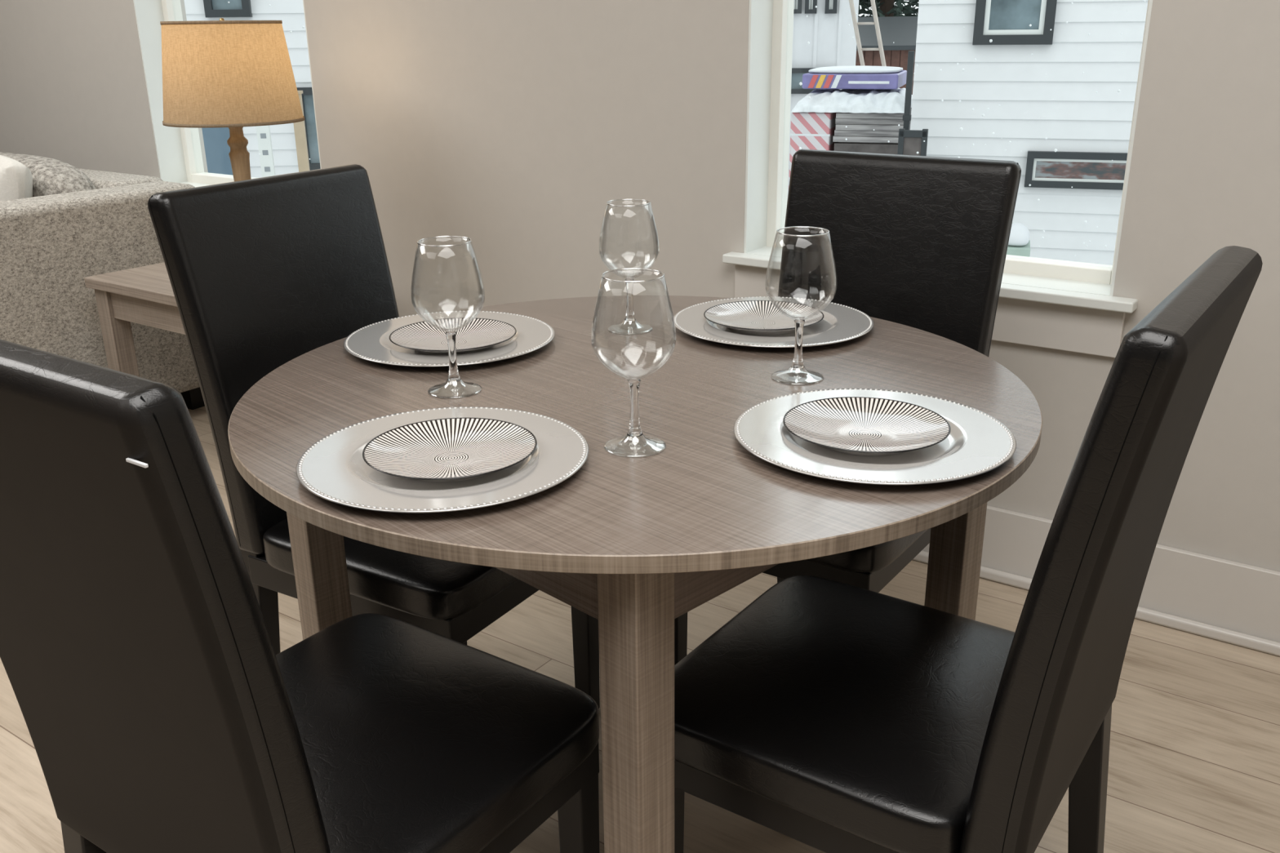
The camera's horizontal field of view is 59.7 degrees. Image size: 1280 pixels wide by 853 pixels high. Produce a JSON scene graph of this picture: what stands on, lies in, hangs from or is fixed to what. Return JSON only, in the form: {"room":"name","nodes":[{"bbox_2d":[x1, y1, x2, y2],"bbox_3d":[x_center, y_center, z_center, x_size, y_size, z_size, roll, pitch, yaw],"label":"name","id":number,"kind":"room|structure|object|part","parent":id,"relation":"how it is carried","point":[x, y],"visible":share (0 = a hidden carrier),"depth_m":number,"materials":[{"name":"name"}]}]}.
{"room":"dining room","nodes":[
{"label":"dining room","id":0,"kind":"room"},
{"bbox_2d":[0,0,1279,572],"bbox_3d":[-0.708,-1.308,3.276,8.800,2.700,0.200,13,24,33],"label":"wall","id":1,"kind":"structure","parent":0,"point":[510,127],"depth_m":2.87,"materials":[{"name":"grey paint"}]},
{"bbox_2d":[133,0,321,186],"bbox_3d":[-1.349,-1.421,3.661,0.985,1.535,0.210,13,24,33],"label":"window","id":2,"kind":"structure","parent":1,"relation":"in","point":[179,152],"depth_m":4.01,"materials":[{"name":"white paint"}]},
{"bbox_3d":[-1.312,-1.493,3.705,0.900,1.430,0.060,13,24,33],"label":"frame","id":3,"kind":"part","parent":2,"relation":"part of","materials":[{"name":"beige plastic"}]},
{"bbox_2d":[722,0,1152,357],"bbox_3d":[0.645,-0.968,2.341,0.953,1.535,0.210,13,24,33],"label":"window","id":4,"kind":"structure","parent":1,"relation":"in","point":[1066,305],"depth_m":2.59,"materials":[{"name":"white paint"}]},
{"bbox_3d":[0.605,-0.330,2.499,0.953,0.022,0.045,13,24,33],"label":"sill","id":5,"kind":"part","parent":4,"relation":"part of","materials":[{"name":"white paint"}]},
{"bbox_2d":[912,505,1279,656],"bbox_3d":[-0.762,-0.086,3.614,8.800,0.172,0.036,13,24,33],"label":"baseboard","id":6,"kind":"structure","parent":1,"relation":"attached to","point":[1220,599],"depth_m":2.35,"materials":[{"name":"grey paint"}]},
{"bbox_2d":[0,406,1279,852],"bbox_3d":[-2.293,0.824,1.613,8.800,0.150,5.784,13,24,33],"label":"floor","id":7,"kind":"structure","parent":0,"point":[1194,757],"depth_m":2.01,"materials":[{"name":"brown wood"}]},
{"bbox_2d":[0,151,204,409],"bbox_3d":[-2.648,-0.533,3.930,2.300,0.840,1.070,13,24,33],"label":"sofa","id":8,"kind":"object","parent":7,"relation":"on","point":[76,224],"visible":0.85,"depth_m":3.34,"materials":[{"name":"grey fabric"}]},
{"bbox_2d":[0,155,32,200],"bbox_3d":[-2.079,-0.658,3.545,0.457,0.456,0.189,13,24,33],"label":"throw pillow","id":9,"kind":"object","parent":8,"relation":"on","point":[15,178],"visible":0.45,"depth_m":3.39,"materials":[{"name":"beige fabric"}]},
{"bbox_2d":[0,151,95,196],"bbox_3d":[-2.124,-0.713,3.793,0.930,0.420,0.210,13,24,33],"label":"cushion","id":10,"kind":"object","parent":8,"relation":"on","point":[50,176],"depth_m":3.52,"materials":[{"name":"grey fabric"}]},
{"bbox_2d":[84,262,185,376],"bbox_3d":[-1.176,-0.185,3.332,0.610,0.560,0.560,13,24,33],"label":"end table","id":11,"kind":"object","parent":7,"relation":"on","point":[144,295],"visible":0.16,"depth_m":3.17,"materials":[{"name":"brown wood"}]},
{"bbox_3d":[-1.524,-0.153,3.297,0.060,0.530,0.060,13,24,33],"label":"leg","id":12,"kind":"part","parent":11,"relation":"part of","materials":[{"name":"brown wood"}]},
{"bbox_2d":[160,17,304,181],"bbox_3d":[-1.087,-0.741,3.024,0.361,0.691,0.361,13,24,33],"label":"table lamp","id":13,"kind":"object","parent":11,"relation":"on","point":[234,75],"visible":0.79,"depth_m":2.83,"materials":[{"name":"beige fabric"}]},
{"bbox_3d":[-1.090,-1.054,2.911,0.300,0.008,0.300,13,24,33],"label":"shade trim","id":14,"kind":"part","parent":13,"relation":"part of","materials":[{"name":"fabric"}]},
{"bbox_3d":[-1.089,-0.938,2.953,0.357,0.250,0.357,13,24,33],"label":"lamp shade","id":15,"kind":"part","parent":13,"relation":"part of","materials":[{"name":"fabric"}]},
{"bbox_3d":[-1.087,-0.822,2.994,0.361,0.008,0.361,13,24,33],"label":"shade trim","id":16,"kind":"part","parent":13,"relation":"part of","materials":[{"name":"fabric"}]},
{"bbox_3d":[-1.086,-0.665,3.051,0.068,0.410,0.068,13,24,33],"label":"stem","id":17,"kind":"part","parent":13,"relation":"part of","materials":[{"name":"brown wood"}]},
{"bbox_2d":[0,339,599,852],"bbox_3d":[-0.367,0.326,1.253,0.449,0.988,0.557,12,24,32],"label":"dining chair","id":18,"kind":"object","parent":7,"relation":"on","point":[160,710],"visible":1,"depth_m":1.01,"materials":[{"name":"black leather"}]},
{"bbox_3d":[-0.622,0.620,1.298,0.044,0.410,0.076,12,24,32],"label":"leg","id":19,"kind":"part","parent":18,"relation":"part of","materials":[{"name":"black wood"}]},
{"bbox_3d":[-0.487,0.200,1.025,0.445,0.593,0.142,12,24,32],"label":"backrest","id":20,"kind":"part","parent":18,"relation":"part of","materials":[{"name":"black leather"}]},
{"bbox_3d":[-0.330,0.372,1.329,0.442,0.084,0.422,12,24,32],"label":"seat","id":21,"kind":"part","parent":18,"relation":"part of","materials":[{"name":"black leather"}]},
{"bbox_3d":[-0.342,0.437,1.332,0.408,0.054,0.440,12,24,32],"label":"seat frame","id":22,"kind":"part","parent":18,"relation":"part of","materials":[{"name":"black wood"}]},
{"bbox_3d":[-0.077,0.594,1.453,0.040,0.342,0.040,12,24,32],"label":"leg","id":23,"kind":"part","parent":18,"relation":"part of","materials":[{"name":"black wood"}]},
{"bbox_2d":[147,164,599,708],"bbox_3d":[-0.406,0.087,1.918,0.557,0.988,0.446,11,23,29],"label":"dining chair","id":24,"kind":"object","parent":7,"relation":"on","point":[264,273],"visible":0.48,"depth_m":1.82,"materials":[{"name":"black leather"}]},
{"bbox_3d":[-0.660,0.381,1.964,0.076,0.410,0.044,11,23,29],"label":"leg","id":25,"kind":"part","parent":24,"relation":"part of","materials":[{"name":"black wood"}]},
{"bbox_3d":[-0.586,-0.133,1.952,0.142,0.593,0.445,11,23,29],"label":"backrest","id":26,"kind":"part","parent":24,"relation":"part of","materials":[{"name":"black leather"}]},
{"bbox_3d":[-0.348,0.164,1.909,0.422,0.084,0.442,11,23,29],"label":"seat","id":27,"kind":"part","parent":24,"relation":"part of","materials":[{"name":"black leather"}]},
{"bbox_3d":[-0.367,0.218,1.941,0.440,0.054,0.408,11,23,29],"label":"seat frame","id":28,"kind":"part","parent":24,"relation":"part of","materials":[{"name":"black wood"}]},
{"bbox_3d":[-0.100,0.377,2.058,0.040,0.342,0.040,11,23,29],"label":"leg","id":29,"kind":"part","parent":24,"relation":"part of","materials":[{"name":"black wood"}]},
{"bbox_2d":[227,295,1042,852],"bbox_3d":[-0.003,0.292,1.688,1.078,0.750,1.078,18,27,42],"label":"dining table","id":30,"kind":"object","parent":7,"relation":"on","point":[634,545],"visible":0.74,"depth_m":1.26,"materials":[{"name":"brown wood"}]},
{"bbox_3d":[-0.473,0.307,1.691,0.057,0.730,0.057,18,27,42],"label":"leg","id":31,"kind":"part","parent":30,"relation":"part of","materials":[{"name":"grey wood"}]},
{"bbox_2d":[295,406,588,512],"bbox_3d":[-0.223,0.036,1.280,0.329,0.014,0.329,13,24,33],"label":"charger plate","id":32,"kind":"object","parent":30,"relation":"on","point":[334,468],"visible":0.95,"depth_m":1.23,"materials":[{"name":"white ceramic"}]},
{"bbox_2d":[362,417,537,482],"bbox_3d":[-0.215,0.031,1.271,0.196,0.020,0.196,13,24,33],"label":"salad plate","id":33,"kind":"object","parent":32,"relation":"on","point":[446,450],"visible":1,"depth_m":1.29,"materials":[{"name":"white ceramic"}]},
{"bbox_2d":[411,235,484,398],"bbox_3d":[-0.256,-0.147,1.502,0.098,0.207,0.098,-7,21,-16],"label":"wine glass","id":34,"kind":"object","parent":30,"relation":"on","point":[457,391],"visible":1,"depth_m":1.52,"materials":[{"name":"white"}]},
{"bbox_2d":[411,239,484,332],"bbox_3d":[-0.257,-0.186,1.488,0.098,0.124,0.098,-7,21,-16],"label":"bowl","id":35,"kind":"object","parent":34,"relation":"on","point":[470,242],"depth_m":1.48,"materials":[{"name":"clear glass"}]},
{"bbox_3d":[-0.256,-0.094,1.521,0.019,0.071,0.019,-7,21,-16],"label":"stem","id":36,"kind":"part","parent":34,"relation":"part of","materials":[{"name":"clear glass"}]},
{"bbox_2d":[343,310,555,366],"bbox_3d":[-0.299,-0.138,1.764,0.337,0.014,0.337,4,20,12],"label":"charger plate","id":37,"kind":"object","parent":30,"relation":"on","point":[371,342],"visible":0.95,"depth_m":1.73,"materials":[{"name":"silver metal"}]},
{"bbox_2d":[389,317,516,355],"bbox_3d":[-0.290,-0.136,1.738,0.196,0.020,0.196,9,22,25],"label":"salad plate","id":38,"kind":"object","parent":37,"relation":"on","point":[481,334],"visible":0.91,"depth_m":1.76,"materials":[{"name":"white ceramic"}]},
{"bbox_2d":[598,198,659,334],"bbox_3d":[-0.017,-0.258,1.803,0.098,0.207,0.098,-4,20,-8],"label":"wine glass","id":39,"kind":"object","parent":30,"relation":"on","point":[617,328],"visible":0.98,"depth_m":1.82,"materials":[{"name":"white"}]},
{"bbox_2d":[598,202,659,279],"bbox_3d":[-0.018,-0.297,1.789,0.098,0.124,0.098,-4,20,-8],"label":"bowl","id":40,"kind":"object","parent":39,"relation":"on","point":[606,203],"depth_m":1.78,"materials":[{"name":"clear glass"}]},
{"bbox_3d":[-0.017,-0.205,1.822,0.019,0.071,0.019,-4,20,-8],"label":"stem","id":41,"kind":"part","parent":39,"relation":"part of","materials":[{"name":"clear glass"}]},
{"bbox_2d":[591,267,675,457],"bbox_3d":[-0.007,-0.074,1.290,0.098,0.207,0.098,13,24,33],"label":"wine glass","id":42,"kind":"object","parent":30,"relation":"on","point":[634,429],"visible":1,"depth_m":1.30,"materials":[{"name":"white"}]},
{"bbox_2d":[591,273,675,380],"bbox_3d":[-0.007,-0.112,1.277,0.098,0.124,0.098,13,24,33],"label":"bowl","id":43,"kind":"object","parent":42,"relation":"on","point":[602,278],"depth_m":1.27,"materials":[{"name":"clear glass"}]},
{"bbox_3d":[-0.006,-0.021,1.310,0.019,0.071,0.019,13,24,33],"label":"stem","id":44,"kind":"part","parent":42,"relation":"part of","materials":[{"name":"clear glass"}]},
{"bbox_3d":[-0.001,0.461,1.248,0.057,0.730,0.057,18,27,42],"label":"leg","id":45,"kind":"part","parent":30,"relation":"part of","materials":[{"name":"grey wood"}]},
{"bbox_2d":[672,296,874,347],"bbox_3d":[0.218,-0.171,1.839,0.329,0.014,0.329,11,23,29],"label":"charger plate","id":46,"kind":"object","parent":30,"relation":"on","point":[840,322],"visible":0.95,"depth_m":1.80,"materials":[{"name":"silver metal"}]},
{"bbox_2d":[703,300,823,335],"bbox_3d":[0.202,-0.175,1.831,0.196,0.020,0.196,4,20,11],"label":"salad plate","id":47,"kind":"object","parent":46,"relation":"on","point":[761,317],"visible":0.92,"depth_m":1.85,"materials":[{"name":"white ceramic"}]},
{"bbox_2d":[764,226,836,385],"bbox_3d":[0.221,-0.167,1.542,0.098,0.207,0.098,-4,20,-10],"label":"wine glass","id":48,"kind":"object","parent":30,"relation":"on","point":[812,377],"visible":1,"depth_m":1.56,"materials":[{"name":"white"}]},
{"bbox_3d":[0.222,-0.114,1.561,0.019,0.071,0.019,-4,20,-10],"label":"stem","id":49,"kind":"part","parent":48,"relation":"part of","materials":[{"name":"clear glass"}]},
{"bbox_2d":[764,230,836,320],"bbox_3d":[0.221,-0.205,1.528,0.098,0.124,0.098,-4,20,-10],"label":"bowl","id":50,"kind":"object","parent":48,"relation":"on","point":[777,231],"depth_m":1.52,"materials":[{"name":"clear glass"}]},
{"bbox_2d":[733,388,1016,484],"bbox_3d":[0.277,0.010,1.334,0.329,0.014,0.329,7,21,20],"label":"charger plate","id":51,"kind":"object","parent":30,"relation":"on","point":[977,443],"visible":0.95,"depth_m":1.28,"materials":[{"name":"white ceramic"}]},
{"bbox_2d":[782,396,951,456],"bbox_3d":[0.269,0.004,1.330,0.196,0.020,0.196,10,22,27],"label":"salad plate","id":52,"kind":"object","parent":51,"relation":"on","point":[851,425],"visible":1,"depth_m":1.35,"materials":[{"name":"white ceramic"}]},
{"bbox_3d":[0.468,0.296,1.691,0.057,0.730,0.057,18,27,42],"label":"leg","id":53,"kind":"part","parent":30,"relation":"part of","materials":[{"name":"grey wood"}]},
{"bbox_2d":[674,149,1021,665],"bbox_3d":[0.351,0.026,2.064,0.446,0.988,0.557,13,24,33],"label":"dining chair","id":54,"kind":"object","parent":7,"relation":"on","point":[921,242],"visible":0.26,"depth_m":2.07,"materials":[{"name":"black leather"}]},
{"bbox_3d":[0.065,0.364,2.087,0.040,0.342,0.040,13,24,33],"label":"leg","id":55,"kind":"part","parent":54,"relation":"part of","materials":[{"name":"black wood"}]},
{"bbox_3d":[0.316,0.210,2.407,0.044,0.410,0.076,13,24,33],"label":"leg","id":56,"kind":"part","parent":54,"relation":"part of","materials":[{"name":"black wood"}]},
{"bbox_3d":[0.327,0.162,2.074,0.408,0.054,0.440,13,24,33],"label":"seat frame","id":57,"kind":"part","parent":54,"relation":"part of","materials":[{"name":"black wood"}]},
{"bbox_3d":[0.313,0.110,2.036,0.442,0.084,0.422,13,24,33],"label":"seat","id":58,"kind":"part","parent":54,"relation":"part of","materials":[{"name":"black leather"}]},
{"bbox_3d":[0.468,-0.219,2.157,0.445,0.593,0.142,13,24,33],"label":"backrest","id":59,"kind":"part","parent":54,"relation":"part of","materials":[{"name":"black leather"}]},
{"bbox_2d":[674,245,1262,852],"bbox_3d":[0.333,0.279,1.361,0.557,0.988,0.446,13,24,33],"label":"dining chair","id":60,"kind":"object","parent":7,"relation":"on","point":[825,715],"visible":0.93,"depth_m":1.23,"materials":[{"name":"black leather"}]},
{"bbox_3d":[0.032,0.590,1.461,0.040,0.342,0.040,13,24,33],"label":"leg","id":61,"kind":"part","parent":60,"relation":"part of","materials":[{"name":"black wood"}]},
{"bbox_3d":[0.298,0.394,1.430,0.440,0.054,0.408,13,24,33],"label":"seat frame","id":62,"kind":"part","parent":60,"relation":"part of","materials":[{"name":"black wood"}]},
{"bbox_3d":[0.278,0.332,1.421,0.422,0.084,0.442,13,24,33],"label":"seat","id":63,"kind":"part","parent":60,"relation":"part of","materials":[{"name":"black leather"}]},
{"bbox_3d":[0.596,0.536,1.494,0.076,0.410,0.044,13,24,33],"label":"leg","id":64,"kind":"part","parent":60,"relation":"part of","materials":[{"name":"black wood"}]},
{"bbox_3d":[0.501,0.132,1.182,0.142,0.593,0.445,13,24,33],"label":"backrest","id":65,"kind":"part","parent":60,"relation":"part of","materials":[{"name":"black leather"}]},
{"label":"outside","id":66,"kind":"structure","parent":0,"visible":0},
{"bbox_3d":[17.977,-6.689,24.864,80.000,0.200,57.366,13,24,33],"label":"ground","id":67,"kind":"structure","parent":66,"visible":0},
{"bbox_2d":[183,0,320,177],"bbox_3d":[-3.416,-4.542,10.425,6.442,6.000,3.070,-3,20,-6],"label":"house","id":68,"kind":"structure","parent":67,"relation":"on","point":[217,150],"depth_m":9.50,"materials":[{"name":"white"}]},
{"bbox_3d":[-3.713,-1.879,9.759,0.571,1.446,0.040,-3,20,-6],"label":"door","id":69,"kind":"part","parent":68,"relation":"part of","materials":[{"name":"blue paint"}]},
{"bbox_3d":[-3.407,-3.781,9.099,0.243,0.711,0.004,-3,20,-6],"label":"pane","id":70,"kind":"part","parent":68,"relation":"part of","materials":[{"name":"clear glass"}]},
{"bbox_3d":[-2.770,-2.562,9.610,0.192,0.572,0.004,-3,20,-6],"label":"pane","id":71,"kind":"part","parent":68,"relation":"part of","materials":[{"name":"clear glass"}]},
{"bbox_2d":[256,124,275,177],"bbox_3d":[-2.751,-1.618,8.363,0.090,1.881,0.042,-3,20,-6],"label":"post","id":72,"kind":"object","parent":67,"relation":"on","point":[264,135],"visible":0.2,"depth_m":8.20,"materials":[{"name":"white paint"}]},
{"bbox_2d":[293,90,310,172],"bbox_3d":[-2.500,-1.601,8.431,0.090,1.796,0.080,-3,20,-6],"label":"post","id":73,"kind":"object","parent":67,"relation":"on","point":[300,126],"visible":0.25,"depth_m":8.23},
{"bbox_2d":[788,111,837,186],"bbox_3d":[1.841,-2.557,11.514,0.390,1.415,1.303,6,21,17],"label":"barricade","id":74,"kind":"object","parent":67,"relation":"on","point":[818,129],"visible":0.29,"depth_m":10.76,"materials":[{"name":"white plastic"}]},
{"bbox_2d":[787,0,858,193],"bbox_3d":[1.084,-6.869,15.269,3.838,7.000,3.070,3,20,9],"label":"house","id":75,"kind":"structure","parent":67,"relation":"on","point":[827,29],"depth_m":14.16,"materials":[{"name":"white"}]},
{"bbox_3d":[1.962,-5.415,14.026,0.050,0.316,0.050,3,20,9],"label":"sash","id":76,"kind":"part","parent":75,"relation":"part of","materials":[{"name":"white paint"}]},
{"bbox_3d":[2.131,-4.443,14.338,0.588,0.195,0.004,3,20,9],"label":"pane","id":77,"kind":"part","parent":75,"relation":"part of","materials":[{"name":"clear glass"}]},
{"bbox_3d":[2.150,-5.403,13.996,0.049,0.315,0.050,3,20,9],"label":"sash","id":78,"kind":"part","parent":75,"relation":"part of","materials":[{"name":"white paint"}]},
{"bbox_3d":[2.396,-5.388,13.956,0.048,0.314,0.050,3,20,9],"label":"sash","id":79,"kind":"part","parent":75,"relation":"part of","materials":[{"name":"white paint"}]},
{"bbox_2d":[848,0,886,66],"bbox_3d":[2.732,-4.008,12.917,1.056,3.187,0.067,4,20,14],"label":"ladder","id":80,"kind":"object","parent":67,"relation":"on","point":[855,23],"visible":0.2,"depth_m":12.75,"materials":[{"name":"beige wood"}]},
{"bbox_3d":[2.614,-4.014,12.937,0.817,3.187,0.047,4,20,14],"label":"rail","id":81,"kind":"part","parent":80,"relation":"part of","materials":[{"name":"beige wood"}]},
{"bbox_3d":[2.851,-4.003,12.898,0.817,3.187,0.047,4,20,14],"label":"rail","id":82,"kind":"part","parent":80,"relation":"part of","materials":[{"name":"beige wood"}]},
{"bbox_2d":[832,107,911,154],"bbox_3d":[2.378,-2.503,11.354,0.678,1.411,1.296,6,21,17],"label":"stack","id":83,"kind":"object","parent":67,"relation":"on","point":[861,137],"visible":0.26,"depth_m":10.61,"materials":[{"name":"grey wood"}]},
{"bbox_2d":[791,88,912,113],"bbox_3d":[2.138,-3.255,11.059,1.069,0.188,1.320,6,21,17],"label":"plastic sheet","id":84,"kind":"object","parent":83,"relation":"on","point":[821,100],"visible":0.79,"depth_m":10.64,"materials":[{"name":"white plastic"}]},
{"bbox_2d":[802,65,906,88],"bbox_3d":[2.158,-3.499,11.145,0.917,0.196,0.956,6,21,17],"label":"mattress","id":85,"kind":"object","parent":84,"relation":"on","point":[851,77],"visible":1,"depth_m":10.75,"materials":[{"name":"purple plastic"}]},
{"bbox_2d":[855,16,917,94],"bbox_3d":[5.580,-6.613,21.319,3.763,2.324,2.400,3,20,9],"label":"shed","id":86,"kind":"object","parent":67,"relation":"on","point":[901,30],"visible":0.06,"depth_m":20.49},
{"bbox_2d":[857,0,919,17],"bbox_3d":[5.582,-12.569,24.225,4.513,11.633,4.321,13,24,33],"label":"conifer tree","id":87,"kind":"object","parent":67,"relation":"on","point":[886,7],"visible":0.02,"depth_m":25.07,"materials":[{"name":"green plant"}]},
{"bbox_2d":[867,0,919,17],"bbox_3d":[7.885,-15.425,28.437,4.437,14.152,4.539,13,24,33],"label":"conifer tree","id":88,"kind":"object","parent":67,"relation":"on","point":[905,1],"visible":0.02,"depth_m":29.67,"materials":[{"name":"green plant"}]},
{"bbox_2d":[902,50,914,129],"bbox_3d":[2.032,-1.847,8.645,0.060,2.018,0.055,6,21,17],"label":"downpipe","id":89,"kind":"object","parent":67,"relation":"on","point":[906,116],"visible":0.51,"depth_m":8.38,"materials":[{"name":"black metal"}]},
{"bbox_2d":[897,128,928,155],"bbox_3d":[2.042,-1.520,8.540,0.210,1.473,0.050,6,21,17],"label":"railing","id":90,"kind":"object","parent":67,"relation":"on","point":[910,142],"visible":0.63,"depth_m":8.31,"materials":[{"name":"black metal"}]},
{"bbox_3d":[1.961,-1.528,8.565,0.040,1.473,0.050,6,21,17],"label":"post","id":91,"kind":"part","parent":90,"relation":"part of","materials":[{"name":"black metal"}]},
{"bbox_3d":[2.038,-1.827,8.430,0.130,0.700,0.014,6,21,17],"label":"infill panel","id":92,"kind":"part","parent":90,"relation":"part of","materials":[{"name":"glass"}]},
{"bbox_3d":[2.034,-2.180,8.303,0.210,0.050,0.050,6,21,17],"label":"rail","id":93,"kind":"part","parent":90,"relation":"part of","materials":[{"name":"black metal"}]},
{"bbox_3d":[2.122,-1.512,8.516,0.040,1.473,0.050,6,21,17],"label":"post","id":94,"kind":"part","parent":90,"relation":"part of","materials":[{"name":"black metal"}]},
{"bbox_2d":[1006,222,1030,257],"bbox_3d":[2.510,-0.899,7.565,0.189,0.955,0.350,6,21,17],"label":"utility box","id":95,"kind":"object","parent":67,"relation":"on","point":[1019,244],"visible":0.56,"depth_m":7.30,"materials":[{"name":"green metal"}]},
{"bbox_2d":[910,0,1147,265],"bbox_3d":[5.875,-4.331,8.364,7.000,6.800,3.070,6,21,17],"label":"house","id":96,"kind":"structure","parent":67,"relation":"on","point":[1088,130],"depth_m":8.41,"materials":[{"name":"white wood"}]},
{"bbox_3d":[2.763,-3.231,8.162,0.423,0.686,0.050,6,21,17],"label":"sash","id":97,"kind":"part","parent":96,"relation":"part of","materials":[{"name":"white paint"}]},
{"bbox_3d":[2.761,-3.228,8.154,0.353,0.616,0.004,6,21,17],"label":"pane","id":98,"kind":"part","parent":96,"relation":"part of","materials":[{"name":"glass"}]},
{"bbox_3d":[3.344,-1.938,8.434,0.709,0.166,0.050,6,21,17],"label":"sash","id":99,"kind":"part","parent":96,"relation":"part of","materials":[{"name":"white paint"}]},
{"bbox_3d":[3.341,-1.936,8.427,0.669,0.126,0.004,6,21,17],"label":"pane","id":100,"kind":"part","parent":96,"relation":"part of","materials":[{"name":"clear glass"}]}
]}

